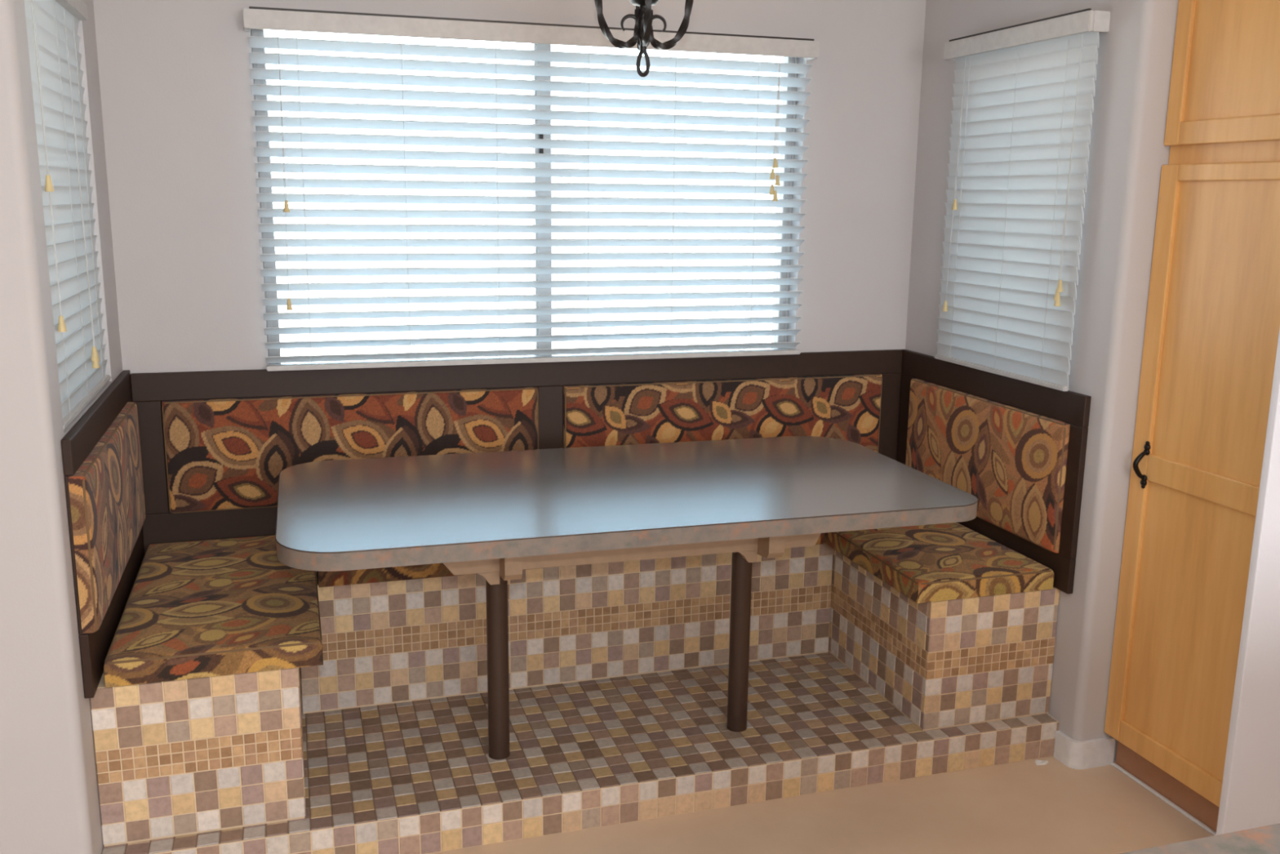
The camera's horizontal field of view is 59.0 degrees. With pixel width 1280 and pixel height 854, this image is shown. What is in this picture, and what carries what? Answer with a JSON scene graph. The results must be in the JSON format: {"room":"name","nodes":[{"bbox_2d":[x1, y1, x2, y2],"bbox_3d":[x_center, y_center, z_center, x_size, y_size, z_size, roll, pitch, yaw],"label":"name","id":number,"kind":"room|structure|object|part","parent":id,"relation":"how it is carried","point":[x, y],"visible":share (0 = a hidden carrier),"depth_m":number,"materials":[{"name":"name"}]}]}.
{"room":"dining nook","nodes":[
{"label":"dining nook","id":0,"kind":"room"},
{"bbox_2d":[0,0,122,853],"bbox_3d":[-2.677,-0.218,2.325,2.800,2.620,1.062,-3,12,-17],"label":"wall","id":1,"kind":"structure","parent":0,"point":[50,800],"depth_m":2.33,"materials":[{"name":"paint"}]},
{"bbox_2d":[24,0,111,429],"bbox_3d":[-1.331,-0.531,2.633,0.052,0.963,0.698,-3,12,-17],"label":"window blind","id":2,"kind":"object","parent":1,"relation":"attached to","point":[53,39],"visible":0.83,"depth_m":2.61,"materials":[{"name":"white plastic"}]},
{"bbox_3d":[-1.221,-0.563,2.320,0.004,0.673,0.004,-3,12,-17],"label":"pull cord","id":3,"kind":"part","parent":2,"relation":"part of","materials":[{"name":"white fabric"}]},
{"bbox_3d":[-1.256,-0.462,2.398,0.016,0.903,0.001,-3,12,-17],"label":"ladder cord","id":4,"kind":"part","parent":2,"relation":"part of","materials":[{"name":"white fabric"}]},
{"bbox_3d":[-1.329,-0.510,2.627,0.016,0.903,0.001,-3,12,-17],"label":"ladder cord","id":5,"kind":"part","parent":2,"relation":"part of","materials":[{"name":"white fabric"}]},
{"bbox_3d":[-1.337,-0.573,2.698,0.004,0.808,0.014,-3,12,-17],"label":"pull cord","id":6,"kind":"part","parent":2,"relation":"part of","materials":[{"name":"white fabric"}]},
{"bbox_3d":[-1.337,-0.066,2.728,0.020,0.014,0.698,-3,12,-17],"label":"rail","id":7,"kind":"part","parent":2,"relation":"part of","materials":[{"name":"white plastic"}]},
{"bbox_3d":[-1.401,-0.557,2.856,0.016,0.903,0.001,-3,12,-17],"label":"ladder cord","id":8,"kind":"part","parent":2,"relation":"part of","materials":[{"name":"white fabric"}]},
{"bbox_2d":[93,0,925,511],"bbox_3d":[-0.297,-0.464,3.674,2.859,2.620,0.150,-3,12,-17],"label":"wall","id":9,"kind":"structure","parent":0,"point":[176,97],"depth_m":3.33,"materials":[{"name":"paint"}]},
{"bbox_2d":[250,28,798,364],"bbox_3d":[-0.309,-0.717,3.625,1.725,1.064,0.085,-3,12,-17],"label":"window","id":10,"kind":"structure","parent":9,"relation":"in","point":[257,33],"depth_m":3.62,"materials":[{"name":"white"}]},
{"bbox_2d":[243,6,819,371],"bbox_3d":[-0.277,-0.709,3.504,1.746,1.020,0.084,-3,12,-17],"label":"window blind","id":11,"kind":"object","parent":10,"relation":"attached to","point":[254,17],"visible":1,"depth_m":3.47,"materials":[{"name":"white plastic"}]},
{"bbox_3d":[-1.020,-0.741,3.232,0.008,0.749,0.004,-3,12,-17],"label":"pull cord","id":12,"kind":"part","parent":11,"relation":"part of","materials":[{"name":"white fabric"}]},
{"bbox_3d":[-0.980,-0.651,3.300,0.001,0.951,0.053,-3,12,-17],"label":"ladder cord","id":13,"kind":"part","parent":11,"relation":"part of","materials":[{"name":"white fabric"}]},
{"bbox_3d":[-0.703,-0.665,3.385,0.001,0.951,0.053,-3,12,-17],"label":"ladder cord","id":14,"kind":"part","parent":11,"relation":"part of","materials":[{"name":"white fabric"}]},
{"bbox_3d":[-0.441,-0.678,3.465,0.001,0.951,0.053,-3,12,-17],"label":"ladder cord","id":15,"kind":"part","parent":11,"relation":"part of","materials":[{"name":"white fabric"}]},
{"bbox_3d":[-0.285,-0.217,3.611,1.726,0.014,0.050,-3,12,-17],"label":"rail","id":16,"kind":"part","parent":11,"relation":"part of","materials":[{"name":"white plastic"}]},
{"bbox_3d":[-0.169,-0.692,3.549,0.001,0.951,0.053,-3,12,-17],"label":"ladder cord","id":17,"kind":"part","parent":11,"relation":"part of","materials":[{"name":"white fabric"}]},
{"bbox_3d":[0.099,-0.705,3.630,0.001,0.951,0.053,-3,12,-17],"label":"ladder cord","id":18,"kind":"part","parent":11,"relation":"part of","materials":[{"name":"white fabric"}]},
{"bbox_3d":[0.366,-0.718,3.712,0.001,0.951,0.053,-3,12,-17],"label":"ladder cord","id":19,"kind":"part","parent":11,"relation":"part of","materials":[{"name":"white fabric"}]},
{"bbox_3d":[0.441,-0.975,3.646,0.020,0.420,0.004,-3,12,-17],"label":"pull cord","id":20,"kind":"part","parent":11,"relation":"part of","materials":[{"name":"white fabric"}]},
{"bbox_2d":[429,755,1213,853],"bbox_3d":[-0.159,1.511,0.707,6.900,0.060,6.550,-3,12,-17],"label":"floor","id":21,"kind":"structure","parent":0,"point":[1024,806],"depth_m":2.95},
{"bbox_2d":[101,651,1059,853],"bbox_3d":[-0.144,0.875,3.394,2.558,0.111,0.986,-3,12,-17],"label":"platform","id":22,"kind":"object","parent":21,"relation":"on","point":[420,776],"visible":0.47,"depth_m":3.09,"materials":[{"name":"tile"}]},
{"bbox_2d":[89,542,1059,846],"bbox_3d":[-0.148,0.625,3.366,2.556,0.390,0.937,-3,12,-17],"label":"tiled bench","id":23,"kind":"object","parent":22,"relation":"on","point":[184,757],"visible":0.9,"depth_m":3.30,"materials":[{"name":"tile"}]},
{"bbox_2d":[60,369,145,697],"bbox_3d":[-1.332,0.213,2.881,0.051,0.580,0.984,-3,12,-17],"label":"bench backrest","id":24,"kind":"object","parent":23,"relation":"on","point":[101,454],"visible":1,"depth_m":2.59,"materials":[{"name":"multicoloured fabric"}]},
{"bbox_3d":[-1.344,-0.031,2.826,0.019,0.078,0.984,-3,12,-17],"label":"rail","id":25,"kind":"part","parent":24,"relation":"part of","materials":[{"name":"brown paint"}]},
{"bbox_3d":[-1.316,0.187,2.837,0.044,0.350,0.901,-3,12,-17],"label":"panel","id":26,"kind":"part","parent":24,"relation":"part of","materials":[{"name":"fabric"}]},
{"bbox_3d":[-1.350,0.426,2.919,0.019,0.148,0.984,-3,12,-17],"label":"rail","id":27,"kind":"part","parent":24,"relation":"part of","materials":[{"name":"brown paint"}]},
{"bbox_2d":[103,534,323,687],"bbox_3d":[-1.105,0.450,3.014,0.470,0.070,0.905,-3,12,-17],"label":"seat cushion","id":28,"kind":"object","parent":23,"relation":"on","point":[196,609],"visible":0.86,"depth_m":2.78,"materials":[{"name":"fabric"}]},
{"bbox_2d":[129,349,902,554],"bbox_3d":[-0.274,0.067,3.686,2.517,0.570,0.047,-3,12,-17],"label":"bench backrest","id":29,"kind":"object","parent":23,"relation":"on","point":[215,446],"visible":0.64,"depth_m":3.54,"materials":[{"name":"multicoloured fabric"}]},
{"bbox_3d":[-0.280,0.271,3.741,2.517,0.148,0.019,-3,12,-17],"label":"rail","id":30,"kind":"part","parent":29,"relation":"part of","materials":[{"name":"brown paint"}]},
{"bbox_3d":[-0.863,0.066,3.495,1.119,0.336,0.040,-3,12,-17],"label":"panel","id":31,"kind":"part","parent":29,"relation":"part of","materials":[{"name":"fabric"}]},
{"bbox_3d":[-0.275,-0.174,3.650,2.517,0.082,0.019,-3,12,-17],"label":"rail","id":32,"kind":"part","parent":29,"relation":"part of","materials":[{"name":"brown paint"}]},
{"bbox_3d":[0.303,0.007,3.852,1.149,0.336,0.040,-3,12,-17],"label":"panel","id":33,"kind":"part","parent":29,"relation":"part of","materials":[{"name":"fabric"}]},
{"bbox_2d":[317,533,824,586],"bbox_3d":[-0.207,0.348,3.573,1.570,0.068,0.348,-3,12,-17],"label":"seat cushion","id":34,"kind":"object","parent":23,"relation":"on","point":[326,579],"visible":0.05,"depth_m":3.24,"materials":[{"name":"fabric"}]},
{"bbox_2d":[824,522,1053,603],"bbox_3d":[0.842,0.354,3.605,0.440,0.068,0.912,-3,12,-17],"label":"seat cushion","id":35,"kind":"object","parent":23,"relation":"on","point":[940,562],"visible":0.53,"depth_m":3.29,"materials":[{"name":"fabric"}]},
{"bbox_2d":[896,349,1091,593],"bbox_3d":[1.065,0.099,3.611,0.047,0.570,0.991,-3,12,-17],"label":"bench backrest","id":36,"kind":"object","parent":23,"relation":"on","point":[1018,446],"visible":0.84,"depth_m":3.43,"materials":[{"name":"multicoloured fabric"}]},
{"bbox_3d":[1.069,0.096,3.585,0.040,0.375,0.832,-3,12,-17],"label":"panel","id":37,"kind":"part","parent":36,"relation":"part of","materials":[{"name":"fabric"}]},
{"bbox_3d":[1.081,-0.138,3.567,0.019,0.087,0.991,-3,12,-17],"label":"rail","id":38,"kind":"part","parent":36,"relation":"part of","materials":[{"name":"brown paint"}]},
{"bbox_3d":[1.075,0.327,3.662,0.019,0.104,0.991,-3,12,-17],"label":"rail","id":39,"kind":"part","parent":36,"relation":"part of","materials":[{"name":"brown paint"}]},
{"bbox_2d":[275,435,977,759],"bbox_3d":[-0.067,0.508,3.075,1.717,0.738,0.871,-3,12,-16],"label":"dining table","id":40,"kind":"object","parent":22,"relation":"on","point":[495,516],"visible":1,"depth_m":2.87,"materials":[{"name":"laminate"}]},
{"bbox_3d":[-0.377,0.612,2.999,0.092,0.557,0.092,-3,12,-16],"label":"post","id":41,"kind":"part","parent":40,"relation":"part of","materials":[{"name":"brown paint"}]},
{"bbox_3d":[-0.373,0.272,2.931,0.042,0.136,0.502,-3,12,-16],"label":"cross arm","id":42,"kind":"part","parent":40,"relation":"part of","materials":[{"name":"beige paint"}]},
{"bbox_3d":[-0.003,0.277,2.874,1.032,0.118,0.032,-3,12,-16],"label":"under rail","id":43,"kind":"part","parent":40,"relation":"part of","materials":[{"name":"beige paint"}]},
{"bbox_3d":[0.280,0.585,3.173,0.092,0.557,0.092,-3,12,-16],"label":"post","id":44,"kind":"part","parent":40,"relation":"part of","materials":[{"name":"brown paint"}]},
{"bbox_3d":[0.278,0.240,3.123,0.042,0.136,0.502,-3,12,-16],"label":"cross arm","id":45,"kind":"part","parent":40,"relation":"part of","materials":[{"name":"beige paint"}]},
{"bbox_2d":[1035,759,1048,764],"bbox_3d":[1.163,0.969,3.273,0.046,0.006,0.025,-3,12,-17],"label":"paper scrap","id":46,"kind":"object","parent":21,"relation":"on","point":[1037,762],"visible":1,"depth_m":3.27,"materials":[{"name":"white paper"}]},
{"bbox_2d":[1104,0,1279,831],"bbox_3d":[1.663,-0.189,2.868,0.591,2.450,0.496,-3,12,-17],"label":"pantry cabinet","id":47,"kind":"object","parent":21,"relation":"on","point":[1212,325],"visible":0.91,"depth_m":2.85,"materials":[{"name":"brown wood"}]},
{"bbox_3d":[1.342,0.103,3.029,0.044,0.131,0.020,-3,12,-17],"label":"handle","id":48,"kind":"part","parent":47,"relation":"part of","materials":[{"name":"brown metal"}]},
{"bbox_2d":[1111,762,1216,835],"bbox_3d":[1.443,1.023,3.025,0.012,0.008,0.520,-3,12,-17],"label":"trim","id":49,"kind":"structure","parent":47,"relation":"attached to","point":[1165,799],"depth_m":3.07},
{"bbox_3d":[1.425,0.519,2.940,0.007,0.703,0.384,-3,12,-17],"label":"door panel","id":50,"kind":"part","parent":47,"relation":"part of","materials":[{"name":"brown wood"}]},
{"bbox_3d":[1.435,-0.241,2.785,0.007,0.722,0.384,-3,12,-17],"label":"door panel","id":51,"kind":"part","parent":47,"relation":"part of","materials":[{"name":"brown wood"}]},
{"bbox_3d":[1.440,-1.013,2.626,0.020,0.682,0.496,-3,12,-17],"label":"door","id":52,"kind":"part","parent":47,"relation":"part of","materials":[{"name":"brown wood"}]},
{"bbox_3d":[1.444,-1.013,2.627,0.007,0.574,0.404,-3,12,-17],"label":"door panel","id":53,"kind":"part","parent":47,"relation":"part of","materials":[{"name":"brown wood"}]},
{"bbox_2d":[905,0,1178,761],"bbox_3d":[1.650,-0.434,3.648,1.141,2.620,1.062,-3,12,-17],"label":"wall","id":54,"kind":"structure","parent":0,"point":[1127,150],"depth_m":3.09,"materials":[{"name":"paint"}]},
{"bbox_2d":[933,8,1111,391],"bbox_3d":[1.092,-0.661,3.369,0.065,1.014,0.693,-3,12,-17],"label":"window blind","id":55,"kind":"object","parent":54,"relation":"attached to","point":[1023,104],"visible":1,"depth_m":3.32,"materials":[{"name":"white plastic"}]},
{"bbox_3d":[1.005,-0.780,3.601,0.004,0.760,0.017,-3,12,-17],"label":"pull cord","id":56,"kind":"part","parent":55,"relation":"part of","materials":[{"name":"white fabric"}]},
{"bbox_3d":[1.026,-0.685,3.603,0.017,0.946,0.001,-3,12,-17],"label":"ladder cord","id":57,"kind":"part","parent":55,"relation":"part of","materials":[{"name":"white fabric"}]},
{"bbox_3d":[1.092,-0.172,3.471,0.020,0.014,0.673,-3,12,-17],"label":"rail","id":58,"kind":"part","parent":55,"relation":"part of","materials":[{"name":"white plastic"}]},
{"bbox_3d":[1.099,-0.637,3.374,0.017,0.946,0.001,-3,12,-17],"label":"ladder cord","id":59,"kind":"part","parent":55,"relation":"part of","materials":[{"name":"white fabric"}]},
{"bbox_3d":[1.165,-0.594,3.163,0.017,0.946,0.001,-3,12,-17],"label":"ladder cord","id":60,"kind":"part","parent":55,"relation":"part of","materials":[{"name":"white fabric"}]},
{"bbox_3d":[1.169,-0.706,3.076,0.004,0.690,0.010,-3,12,-17],"label":"pull cord","id":61,"kind":"part","parent":55,"relation":"part of","materials":[{"name":"white fabric"}]},
{"bbox_2d":[1053,729,1115,768],"bbox_3d":[1.285,0.936,3.259,0.163,0.082,0.067,3,12,13],"label":"baseboard","id":62,"kind":"structure","parent":54,"relation":"attached to","point":[1073,753],"depth_m":3.25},
{"bbox_2d":[1119,822,1279,853],"bbox_3d":[1.661,0.908,1.323,2.595,0.920,0.620,-3,12,-17],"label":"countertop","id":63,"kind":"structure","parent":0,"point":[1265,839],"depth_m":1.21,"materials":[{"name":"laminate"}]},
{"bbox_2d":[1215,328,1279,835],"bbox_3d":[1.957,-0.224,2.636,1.165,2.620,0.022,-3,12,-17],"label":"wall","id":64,"kind":"structure","parent":0,"point":[1250,797],"depth_m":2.63,"materials":[{"name":"white paint"}]},
{"bbox_3d":[-0.126,-1.134,0.167,6.900,0.100,6.550,-3,12,-17],"label":"ceiling","id":65,"kind":"structure","parent":0,"visible":0},
{"bbox_2d":[594,0,693,77],"bbox_3d":[0.012,-1.228,2.731,0.365,0.737,0.365,10,15,38],"label":"chandelier","id":66,"kind":"object","parent":65,"relation":"hanging from","point":[643,16],"visible":1,"depth_m":2.77,"materials":[{"name":"black metal"}]},
{"bbox_3d":[-0.098,-1.048,2.757,0.208,0.238,0.019,0,12,-6],"label":"arm","id":67,"kind":"part","parent":66,"relation":"part of","materials":[{"name":"black metal"}]},
{"bbox_3d":[-0.001,-1.071,2.872,0.019,0.237,0.208,0,12,-6],"label":"arm","id":68,"kind":"part","parent":66,"relation":"part of","materials":[{"name":"black metal"}]},
{"bbox_3d":[0.011,-1.114,2.754,0.072,0.385,0.072,-3,12,-17],"label":"stem","id":69,"kind":"part","parent":66,"relation":"part of","materials":[{"name":"black metal"}]},
{"bbox_3d":[0.020,-1.027,2.662,0.019,0.237,0.208,0,12,-6],"label":"arm","id":70,"kind":"part","parent":66,"relation":"part of","materials":[{"name":"black metal"}]},
{"bbox_3d":[0.117,-1.050,2.778,0.208,0.238,0.019,0,12,-6],"label":"arm","id":71,"kind":"part","parent":66,"relation":"part of","materials":[{"name":"black metal"}]}
]}

